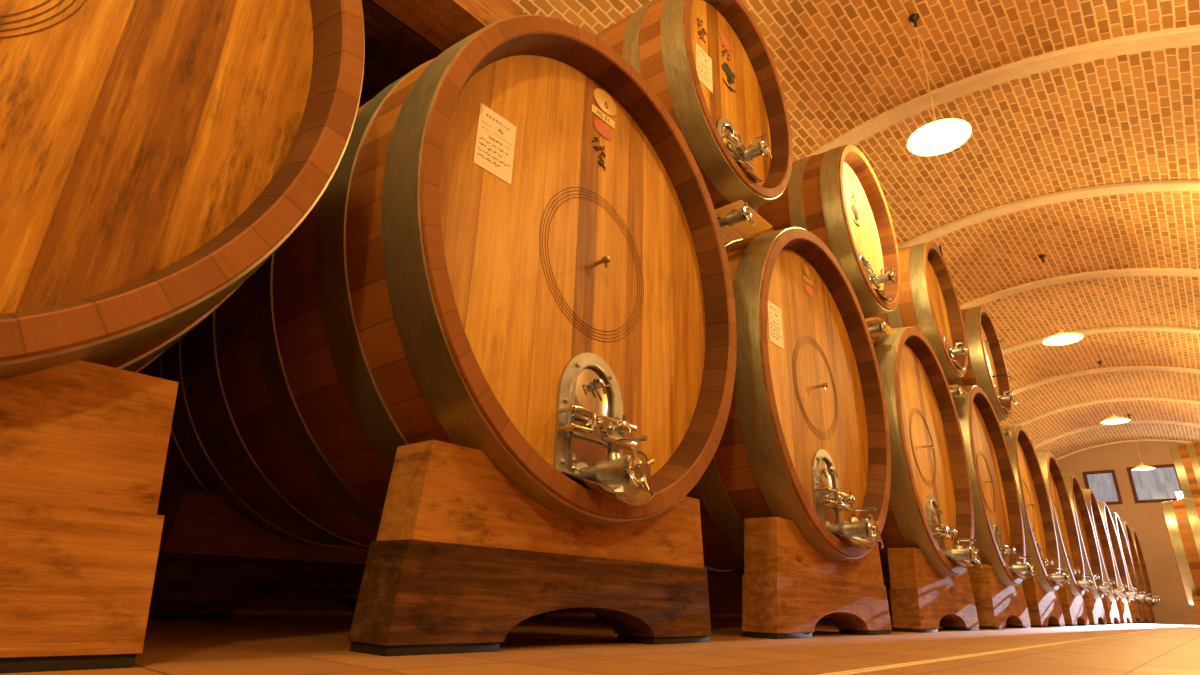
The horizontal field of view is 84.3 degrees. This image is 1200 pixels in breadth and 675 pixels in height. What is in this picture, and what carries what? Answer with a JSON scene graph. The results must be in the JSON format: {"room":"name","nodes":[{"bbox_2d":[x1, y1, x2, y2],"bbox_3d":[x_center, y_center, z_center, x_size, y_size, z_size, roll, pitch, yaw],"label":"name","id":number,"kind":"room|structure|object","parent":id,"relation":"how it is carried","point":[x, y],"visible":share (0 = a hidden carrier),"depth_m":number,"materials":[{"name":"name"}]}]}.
{"room":"wine cellar","nodes":[
{"label":"wine cellar","id":0,"kind":"room"},
{"bbox_2d":[138,361,891,615],"bbox_3d":[3.635,2.245,11.338,0.200,4.765,35.900,-16,-28,39],"label":"wall","id":1,"kind":"structure","parent":0,"point":[725,594],"depth_m":4.51,"materials":[{"name":"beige paint"}]},
{"bbox_2d":[232,610,891,617],"bbox_3d":[3.659,4.377,10.411,0.060,0.022,35.900,-16,-28,39],"label":"baseboard","id":2,"kind":"structure","parent":1,"relation":"attached to","point":[234,611],"depth_m":4.53,"materials":[{"name":"wood"}]},
{"bbox_2d":[807,25,1199,156],"bbox_3d":[4.399,-1.611,6.818,8.394,2.988,0.240,-16,-28,39],"label":"trim","id":3,"kind":"structure","parent":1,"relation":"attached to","point":[1183,36],"depth_m":7.15,"materials":[{"name":"concrete"}]},
{"bbox_2d":[898,180,1199,247],"bbox_3d":[6.441,-0.700,8.964,8.394,2.988,0.240,-16,-28,39],"label":"trim","id":4,"kind":"structure","parent":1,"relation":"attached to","point":[1159,185],"depth_m":9.41,"materials":[{"name":"concrete"}]},
{"bbox_2d":[960,268,1199,309],"bbox_3d":[8.485,0.212,11.110,8.394,2.988,0.240,-16,-28,39],"label":"trim","id":5,"kind":"structure","parent":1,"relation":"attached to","point":[1131,271],"depth_m":11.61,"materials":[{"name":"concrete"}]},
{"bbox_2d":[1002,325,1199,354],"bbox_3d":[10.527,1.123,13.256,8.394,2.988,0.240,-16,-28,39],"label":"trim","id":6,"kind":"structure","parent":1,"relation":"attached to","point":[1129,327],"depth_m":13.64,"materials":[{"name":"concrete"}]},
{"bbox_2d":[1011,366,1199,394],"bbox_3d":[12.570,2.035,15.402,8.394,2.988,0.240,-16,-28,39],"label":"trim","id":7,"kind":"structure","parent":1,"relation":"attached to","point":[1122,368],"depth_m":16.13,"materials":[{"name":"concrete"}]},
{"bbox_2d":[1019,396,1199,425],"bbox_3d":[14.614,2.946,17.548,8.394,2.988,0.240,-16,-28,39],"label":"trim","id":8,"kind":"structure","parent":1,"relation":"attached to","point":[1051,412],"depth_m":18.46,"materials":[{"name":"concrete"}]},
{"bbox_2d":[1033,420,1199,448],"bbox_3d":[16.657,3.857,19.694,8.394,2.988,0.240,-16,-28,39],"label":"trim","id":9,"kind":"structure","parent":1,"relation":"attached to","point":[1136,421],"depth_m":20.76,"materials":[{"name":"concrete"}]},
{"bbox_2d":[0,614,1199,674],"bbox_3d":[6.734,3.541,7.838,8.650,0.100,35.900,-16,-28,39],"label":"floor","id":10,"kind":"structure","parent":0,"point":[241,644],"depth_m":2.31,"materials":[{"name":"ceramic"}]},
{"bbox_2d":[0,360,178,672],"bbox_3d":[-1.593,0.194,1.015,0.208,0.618,1.652,-16,-28,39],"label":"cradle","id":11,"kind":"object","parent":10,"relation":"on","point":[84,445],"visible":0.99,"depth_m":1.39,"materials":[{"name":"orange wood"}]},
{"bbox_2d":[0,0,364,378],"bbox_3d":[-2.300,-0.759,2.093,2.805,2.408,2.160,-16,-28,39],"label":"wine cask","id":12,"kind":"object","parent":11,"relation":"on","point":[155,155],"visible":0.83,"depth_m":1.66,"materials":[{"name":"brown wood"}]},
{"bbox_2d":[372,0,525,51],"bbox_3d":[-1.540,-2.020,2.508,0.300,0.278,5.145,-16,-28,39],"label":"wooden beam","id":13,"kind":"structure","parent":12,"relation":"on","point":[444,23],"depth_m":3.26,"materials":[{"name":"brown wood"}]},
{"bbox_2d":[148,490,368,619],"bbox_3d":[-1.727,1.323,3.906,0.208,0.618,1.652,-16,-28,39],"label":"cradle","id":14,"kind":"object","parent":10,"relation":"on","point":[212,561],"visible":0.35,"depth_m":3.51,"materials":[{"name":"orange wood"}]},
{"bbox_2d":[348,440,710,655],"bbox_3d":[-0.113,0.854,2.569,0.208,0.618,1.652,-16,-28,39],"label":"cradle","id":15,"kind":"object","parent":10,"relation":"on","point":[460,556],"visible":0.94,"depth_m":2.18,"materials":[{"name":"orange wood"}]},
{"bbox_2d":[153,15,736,548],"bbox_3d":[-0.820,-0.099,3.647,2.805,2.408,2.160,-16,-28,39],"label":"wine cask","id":16,"kind":"object","parent":15,"relation":"on","point":[513,251],"visible":0.91,"depth_m":2.68,"materials":[{"name":"brown wood"}]},
{"bbox_2d":[358,0,442,107],"bbox_3d":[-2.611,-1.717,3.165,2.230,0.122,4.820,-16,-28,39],"label":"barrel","id":17,"kind":"object","parent":16,"relation":"on","point":[393,49],"visible":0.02,"depth_m":3.44,"materials":[{"name":"brown wood"}]},
{"bbox_2d":[594,255,611,268],"bbox_3d":[0.012,-0.330,2.953,0.082,0.057,0.034,-16,-28,39],"label":"tap","id":18,"kind":"object","parent":16,"relation":"on","point":[607,259],"depth_m":2.95,"materials":[{"name":"gold metal"}]},
{"bbox_2d":[573,435,654,501],"bbox_3d":[0.046,0.501,2.495,0.330,0.244,0.157,-16,-28,39],"label":"tap","id":19,"kind":"object","parent":16,"relation":"on","point":[634,468],"depth_m":2.46,"materials":[{"name":"silver metal"}]},
{"bbox_2d":[525,612,603,619],"bbox_3d":[-0.222,1.994,5.487,0.208,0.618,1.652,-16,-28,39],"label":"cradle","id":20,"kind":"object","parent":10,"relation":"on","point":[539,616],"visible":0.12,"depth_m":5.01,"materials":[{"name":"orange wood"}]},
{"bbox_2d":[742,517,891,638],"bbox_3d":[1.391,1.526,4.150,0.208,0.618,1.652,-16,-28,39],"label":"cradle","id":21,"kind":"object","parent":10,"relation":"on","point":[788,586],"visible":0.9,"depth_m":3.73,"materials":[{"name":"orange wood"}]},
{"bbox_2d":[686,227,890,571],"bbox_3d":[0.684,0.573,5.228,2.805,2.408,2.160,-16,-28,39],"label":"wine cask","id":22,"kind":"object","parent":21,"relation":"on","point":[805,440],"visible":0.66,"depth_m":4.27,"materials":[{"name":"brown wood"}]},
{"bbox_2d":[594,0,792,236],"bbox_3d":[0.224,-1.357,5.003,2.233,1.949,1.497,-16,-28,39],"label":"wine cask","id":23,"kind":"object","parent":22,"relation":"on","point":[709,63],"visible":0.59,"depth_m":4.30,"materials":[{"name":"brown wood"}]},
{"bbox_2d":[734,134,771,160],"bbox_3d":[0.966,-1.186,4.253,0.258,0.193,0.123,-16,-28,39],"label":"tap","id":24,"kind":"object","parent":23,"relation":"on","point":[761,148],"depth_m":4.22,"materials":[{"name":"silver metal"}]},
{"bbox_2d":[720,225,773,243],"bbox_3d":[1.270,-0.546,5.311,0.190,0.767,1.655,-16,-28,39],"label":"block","id":25,"kind":"object","parent":22,"relation":"on","point":[729,234],"visible":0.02,"depth_m":4.88,"materials":[{"name":"brown wood"}]},
{"bbox_2d":[815,383,827,390],"bbox_3d":[1.517,0.341,4.533,0.082,0.057,0.034,-16,-28,39],"label":"tap","id":26,"kind":"object","parent":22,"relation":"on","point":[824,385],"depth_m":4.53,"materials":[{"name":"gold metal"}]},
{"bbox_2d":[826,507,883,548],"bbox_3d":[1.550,1.172,4.076,0.330,0.244,0.157,-16,-28,39],"label":"tap","id":27,"kind":"object","parent":22,"relation":"on","point":[867,528],"depth_m":4.03,"materials":[{"name":"silver metal"}]},
{"bbox_2d":[887,548,978,632],"bbox_3d":[2.896,2.197,5.730,0.208,0.618,1.652,-16,-28,39],"label":"cradle","id":28,"kind":"object","parent":10,"relation":"on","point":[922,598],"visible":0.92,"depth_m":5.29,"materials":[{"name":"orange wood"}]},
{"bbox_2d":[707,327,982,581],"bbox_3d":[2.189,1.244,6.808,2.805,2.408,2.160,-16,-28,39],"label":"wine cask","id":29,"kind":"object","parent":28,"relation":"on","point":[931,509],"visible":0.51,"depth_m":6.02,"materials":[{"name":"brown wood"}]},
{"bbox_2d":[753,144,900,337],"bbox_3d":[1.728,-0.685,6.583,2.233,1.949,1.497,-16,-28,39],"label":"wine cask","id":30,"kind":"object","parent":29,"relation":"on","point":[835,195],"visible":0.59,"depth_m":5.84,"materials":[{"name":"brown wood"}]},
{"bbox_2d":[874,266,897,285],"bbox_3d":[2.470,-0.515,5.833,0.258,0.193,0.123,-16,-28,39],"label":"tap","id":31,"kind":"object","parent":30,"relation":"on","point":[889,276],"depth_m":5.79,"materials":[{"name":"silver metal"}]},
{"bbox_2d":[923,444,932,449],"bbox_3d":[3.021,1.013,6.113,0.082,0.057,0.034,-16,-28,39],"label":"tap","id":32,"kind":"object","parent":29,"relation":"on","point":[930,446],"depth_m":6.10,"materials":[{"name":"brown wood"}]},
{"bbox_2d":[942,539,982,568],"bbox_3d":[3.055,1.843,5.656,0.330,0.244,0.157,-16,-28,39],"label":"tap","id":33,"kind":"object","parent":29,"relation":"on","point":[959,553],"depth_m":5.60,"materials":[{"name":"silver metal"}]},
{"bbox_2d":[968,564,1030,629],"bbox_3d":[4.400,2.868,7.310,0.208,0.618,1.652,-16,-28,39],"label":"cradle","id":34,"kind":"object","parent":10,"relation":"on","point":[998,605],"visible":0.84,"depth_m":6.86,"materials":[{"name":"orange wood"}]},
{"bbox_2d":[883,385,1037,589],"bbox_3d":[3.693,1.915,8.388,2.805,2.408,2.160,-16,-28,39],"label":"wine cask","id":35,"kind":"object","parent":34,"relation":"on","point":[999,535],"visible":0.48,"depth_m":7.76,"materials":[{"name":"brown wood"}]},
{"bbox_2d":[876,242,969,398],"bbox_3d":[3.232,-0.014,8.164,2.233,1.949,1.497,-16,-28,39],"label":"wine cask","id":36,"kind":"object","parent":35,"relation":"on","point":[928,303],"visible":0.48,"depth_m":7.34,"materials":[{"name":"brown wood"}]},
{"bbox_2d":[950,342,969,357],"bbox_3d":[3.975,0.156,7.414,0.258,0.193,0.123,-16,-28,39],"label":"tap","id":37,"kind":"object","parent":36,"relation":"on","point":[956,351],"depth_m":7.37,"materials":[{"name":"silver metal"}]},
{"bbox_2d":[1006,556,1037,579],"bbox_3d":[4.559,2.514,7.237,0.330,0.244,0.157,-16,-28,39],"label":"tap","id":38,"kind":"object","parent":35,"relation":"on","point":[1027,568],"depth_m":7.18,"materials":[{"name":"silver metal"}]},
{"bbox_2d":[819,624,1194,674],"bbox_3d":[6.569,3.542,7.995,0.038,0.005,35.900,-16,-28,39],"label":"trim","id":39,"kind":"structure","parent":10,"relation":"on","point":[857,671],"depth_m":2.43,"materials":[{"name":"stone"}]},
{"bbox_2d":[1022,574,1064,627],"bbox_3d":[5.905,3.539,8.891,0.208,0.618,1.652,-16,-28,39],"label":"cradle","id":40,"kind":"object","parent":10,"relation":"on","point":[1044,608],"visible":0.77,"depth_m":8.44,"materials":[{"name":"orange wood"}]},
{"bbox_2d":[886,424,1072,591],"bbox_3d":[5.198,2.586,9.969,2.805,2.408,2.160,-16,-28,39],"label":"wine cask","id":41,"kind":"object","parent":40,"relation":"on","point":[1041,543],"visible":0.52,"depth_m":9.45,"materials":[{"name":"brown wood"}]},
{"bbox_2d":[949,306,1015,438],"bbox_3d":[4.737,0.657,9.744,2.233,1.949,1.497,-16,-28,39],"label":"wine cask","id":42,"kind":"object","parent":41,"relation":"on","point":[986,366],"visible":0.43,"depth_m":8.93,"materials":[{"name":"brown wood"}]},
{"bbox_2d":[1000,391,1015,402],"bbox_3d":[5.479,0.827,8.994,0.258,0.193,0.123,-16,-28,39],"label":"tap","id":43,"kind":"object","parent":42,"relation":"on","point":[1003,398],"depth_m":8.95,"materials":[{"name":"silver metal"}]},
{"bbox_2d":[1048,567,1072,586],"bbox_3d":[6.064,3.186,8.817,0.330,0.244,0.157,-16,-28,39],"label":"tap","id":44,"kind":"object","parent":41,"relation":"on","point":[1056,576],"depth_m":8.76,"materials":[{"name":"silver metal"}]},
{"bbox_2d":[1057,582,1088,625],"bbox_3d":[7.409,4.210,10.471,0.208,0.618,1.652,-16,-28,39],"label":"cradle","id":45,"kind":"object","parent":10,"relation":"on","point":[1073,607],"visible":0.7,"depth_m":10.02,"materials":[{"name":"orange wood"}]},
{"bbox_2d":[1036,452,1097,595],"bbox_3d":[6.702,3.257,11.549,2.805,2.408,2.160,-16,-28,39],"label":"wine cask","id":46,"kind":"object","parent":45,"relation":"on","point":[1069,547],"visible":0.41,"depth_m":11.10,"materials":[{"name":"brown wood"}]},
{"bbox_2d":[1076,575,1097,591],"bbox_3d":[7.569,3.857,10.397,0.330,0.244,0.157,-16,-28,39],"label":"tap","id":47,"kind":"object","parent":46,"relation":"on","point":[1082,583],"depth_m":10.34,"materials":[{"name":"silver metal"}]},
{"bbox_2d":[1082,587,1106,624],"bbox_3d":[8.914,4.881,12.052,0.208,0.618,1.652,-16,-28,39],"label":"cradle","id":48,"kind":"object","parent":10,"relation":"on","point":[1095,611],"visible":0.67,"depth_m":11.62,"materials":[{"name":"orange wood"}]},
{"bbox_2d":[1062,473,1114,598],"bbox_3d":[8.207,3.929,13.129,2.805,2.408,2.160,-16,-28,39],"label":"wine cask","id":49,"kind":"object","parent":48,"relation":"on","point":[1090,554],"visible":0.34,"depth_m":12.73,"materials":[{"name":"brown wood"}]},
{"bbox_2d":[1097,581,1114,594],"bbox_3d":[9.073,4.528,11.978,0.330,0.244,0.157,-16,-28,39],"label":"tap","id":50,"kind":"object","parent":49,"relation":"on","point":[1102,588],"depth_m":11.92,"materials":[{"name":"silver metal"}]},
{"bbox_2d":[1101,591,1120,623],"bbox_3d":[10.418,5.553,13.632,0.208,0.618,1.652,-16,-28,39],"label":"cradle","id":51,"kind":"object","parent":10,"relation":"on","point":[1110,607],"visible":0.53,"depth_m":13.22,"materials":[{"name":"orange wood"}]},
{"bbox_2d":[1082,489,1128,600],"bbox_3d":[9.711,4.600,14.710,2.805,2.408,2.160,-16,-28,39],"label":"wine cask","id":52,"kind":"object","parent":51,"relation":"on","point":[1106,559],"visible":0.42,"depth_m":14.35,"materials":[{"name":"brown wood"}]},
{"bbox_2d":[1114,586,1128,597],"bbox_3d":[10.578,5.199,13.558,0.330,0.244,0.157,-16,-28,39],"label":"tap","id":53,"kind":"object","parent":52,"relation":"on","point":[1118,593],"depth_m":13.50,"materials":[{"name":"silver metal"}]},
{"bbox_2d":[1116,598,1131,623],"bbox_3d":[11.923,6.224,15.212,0.208,0.618,1.652,-16,-28,39],"label":"cradle","id":54,"kind":"object","parent":10,"relation":"on","point":[1124,612],"visible":0.58,"depth_m":14.82,"materials":[{"name":"orange wood"}]},
{"bbox_2d":[1097,502,1139,602],"bbox_3d":[11.216,5.271,16.290,2.805,2.408,2.160,-16,-28,39],"label":"wine cask","id":55,"kind":"object","parent":54,"relation":"on","point":[1121,575],"visible":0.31,"depth_m":15.95,"materials":[{"name":"brown wood"}]},
{"bbox_2d":[1126,589,1139,600],"bbox_3d":[12.082,5.870,15.138,0.330,0.244,0.157,-16,-28,39],"label":"tap","id":56,"kind":"object","parent":55,"relation":"on","point":[1129,593],"depth_m":15.07,"materials":[{"name":"silver metal"}]},
{"bbox_2d":[1128,600,1140,622],"bbox_3d":[13.427,6.895,16.793,0.208,0.618,1.652,-16,-28,39],"label":"cradle","id":57,"kind":"object","parent":10,"relation":"on","point":[1134,612],"visible":0.4,"depth_m":16.39,"materials":[{"name":"orange wood"}]},
{"bbox_2d":[1110,512,1147,604],"bbox_3d":[12.720,5.942,17.870,2.805,2.408,2.160,-16,-28,39],"label":"wine cask","id":58,"kind":"object","parent":57,"relation":"on","point":[1131,578],"visible":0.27,"depth_m":17.53,"materials":[{"name":"brown wood"}]},
{"bbox_2d":[1137,592,1147,600],"bbox_3d":[13.586,6.542,16.719,0.330,0.244,0.157,-16,-28,39],"label":"tap","id":59,"kind":"object","parent":58,"relation":"on","point":[1143,597],"depth_m":16.65,"materials":[{"name":"silver metal"}]},
{"bbox_2d":[1137,603,1148,622],"bbox_3d":[14.932,7.566,18.373,0.208,0.618,1.652,-16,-28,39],"label":"cradle","id":60,"kind":"object","parent":10,"relation":"on","point":[1142,611],"visible":0.38,"depth_m":17.99,"materials":[{"name":"orange wood"}]},
{"bbox_2d":[1121,521,1155,605],"bbox_3d":[14.225,6.613,19.451,2.805,2.408,2.160,-16,-28,39],"label":"wine cask","id":61,"kind":"object","parent":60,"relation":"on","point":[1139,578],"visible":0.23,"depth_m":19.12,"materials":[{"name":"brown wood"}]},
{"bbox_2d":[1146,594,1155,603],"bbox_3d":[15.091,7.213,18.299,0.330,0.244,0.157,-16,-28,39],"label":"tap","id":62,"kind":"object","parent":61,"relation":"on","point":[1149,598],"depth_m":18.22,"materials":[{"name":"silver metal"}]},
{"bbox_2d":[1145,604,1154,622],"bbox_3d":[16.436,8.238,19.953,0.208,0.618,1.652,-16,-28,39],"label":"cradle","id":63,"kind":"object","parent":10,"relation":"on","point":[1149,611],"visible":0.48,"depth_m":19.57,"materials":[{"name":"orange wood"}]},
{"bbox_2d":[1130,529,1161,606],"bbox_3d":[15.729,7.285,21.031,2.805,2.408,2.160,-16,-28,39],"label":"wine cask","id":64,"kind":"object","parent":63,"relation":"on","point":[1148,589],"visible":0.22,"depth_m":20.67,"materials":[{"name":"brown wood"}]},
{"bbox_2d":[1152,596,1161,604],"bbox_3d":[16.596,7.884,19.880,0.330,0.244,0.157,-16,-28,39],"label":"tap","id":65,"kind":"object","parent":64,"relation":"on","point":[1156,600],"depth_m":19.80,"materials":[{"name":"silver metal"}]},
{"bbox_2d":[1192,596,1199,624],"bbox_3d":[13.355,6.069,14.690,0.208,0.618,1.652,-16,-28,39],"label":"cradle","id":66,"kind":"object","parent":10,"relation":"on","point":[1196,599],"visible":1,"depth_m":14.22,"materials":[{"name":"orange wood"}]},
{"bbox_2d":[1161,498,1199,604],"bbox_3d":[14.219,4.660,14.466,2.602,2.408,2.160,-16,-28,39],"label":"wine cask","id":67,"kind":"object","parent":66,"relation":"on","point":[1182,517],"visible":1,"depth_m":14.51,"materials":[{"name":"brown wood"}]},
{"bbox_2d":[1169,442,1199,499],"bbox_3d":[15.096,3.394,15.815,2.233,1.949,1.497,-16,-28,39],"label":"wine cask","id":68,"kind":"object","parent":67,"relation":"on","point":[1186,457],"visible":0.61,"depth_m":15.91,"materials":[{"name":"brown wood"}]},
{"bbox_2d":[509,0,1199,458],"bbox_3d":[6.873,-0.502,9.422,8.350,2.934,35.900,-16,-28,39],"label":"ceiling","id":69,"kind":"structure","parent":0,"point":[841,65],"depth_m":8.55,"materials":[{"name":"brick"}]},
{"bbox_2d":[907,13,971,155],"bbox_3d":[3.230,-2.544,6.536,0.550,1.470,0.550,-16,-28,39],"label":"pendant lamp","id":70,"kind":"object","parent":69,"relation":"hanging from","point":[938,137],"visible":1,"depth_m":6.35,"materials":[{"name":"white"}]},
{"bbox_2d":[1039,254,1082,345],"bbox_3d":[7.469,-0.645,10.938,0.550,1.518,0.550,-16,-28,39],"label":"pendant lamp","id":71,"kind":"object","parent":69,"relation":"hanging from","point":[1061,338],"visible":1,"depth_m":10.77,"materials":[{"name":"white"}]},
{"bbox_2d":[1097,361,1129,423],"bbox_3d":[11.883,1.280,15.526,0.550,1.466,0.550,-16,-28,39],"label":"pendant lamp","id":72,"kind":"object","parent":69,"relation":"hanging from","point":[1112,420],"visible":1,"depth_m":15.34,"materials":[{"name":"white metal"}]},
{"bbox_2d":[1127,414,1154,470],"bbox_3d":[15.806,3.084,19.547,0.550,1.633,0.550,-16,-28,39],"label":"pendant lamp","id":73,"kind":"object","parent":69,"relation":"hanging from","point":[1142,467],"visible":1,"depth_m":19.32,"materials":[{"name":"white metal"}]},
{"bbox_2d":[1057,441,1198,623],"bbox_3d":[18.740,6.123,21.422,8.450,5.872,0.250,-16,-28,39],"label":"wall","id":74,"kind":"structure","parent":0,"point":[1147,520],"depth_m":21.98,"materials":[{"name":"paint"}]},
{"bbox_2d":[1083,470,1122,504],"bbox_3d":[17.385,5.200,22.952,0.910,1.160,0.120,-16,-28,39],"label":"window","id":75,"kind":"structure","parent":74,"relation":"in","point":[1103,483],"depth_m":22.93,"materials":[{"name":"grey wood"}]},
{"bbox_2d":[1056,439,1192,460],"bbox_3d":[18.653,4.748,21.792,8.394,2.988,0.160,-16,-28,39],"label":"trim","id":76,"kind":"structure","parent":74,"relation":"attached to","point":[1140,440],"depth_m":22.82,"materials":[{"name":"concrete"}]},
{"bbox_2d":[1126,464,1180,502],"bbox_3d":[18.483,4.863,22.050,1.330,1.200,0.120,-16,-28,39],"label":"window","id":77,"kind":"structure","parent":74,"relation":"in","point":[1159,484],"depth_m":22.06,"materials":[{"name":"grey glass"}]},
{"bbox_2d":[1175,491,1182,499],"bbox_3d":[18.831,5.134,21.396,0.380,0.340,0.246,-16,-28,39],"label":"floodlight","id":78,"kind":"object","parent":74,"relation":"attached to","point":[1177,493],"visible":0.2,"depth_m":21.40,"materials":[{"name":"grey metal"}]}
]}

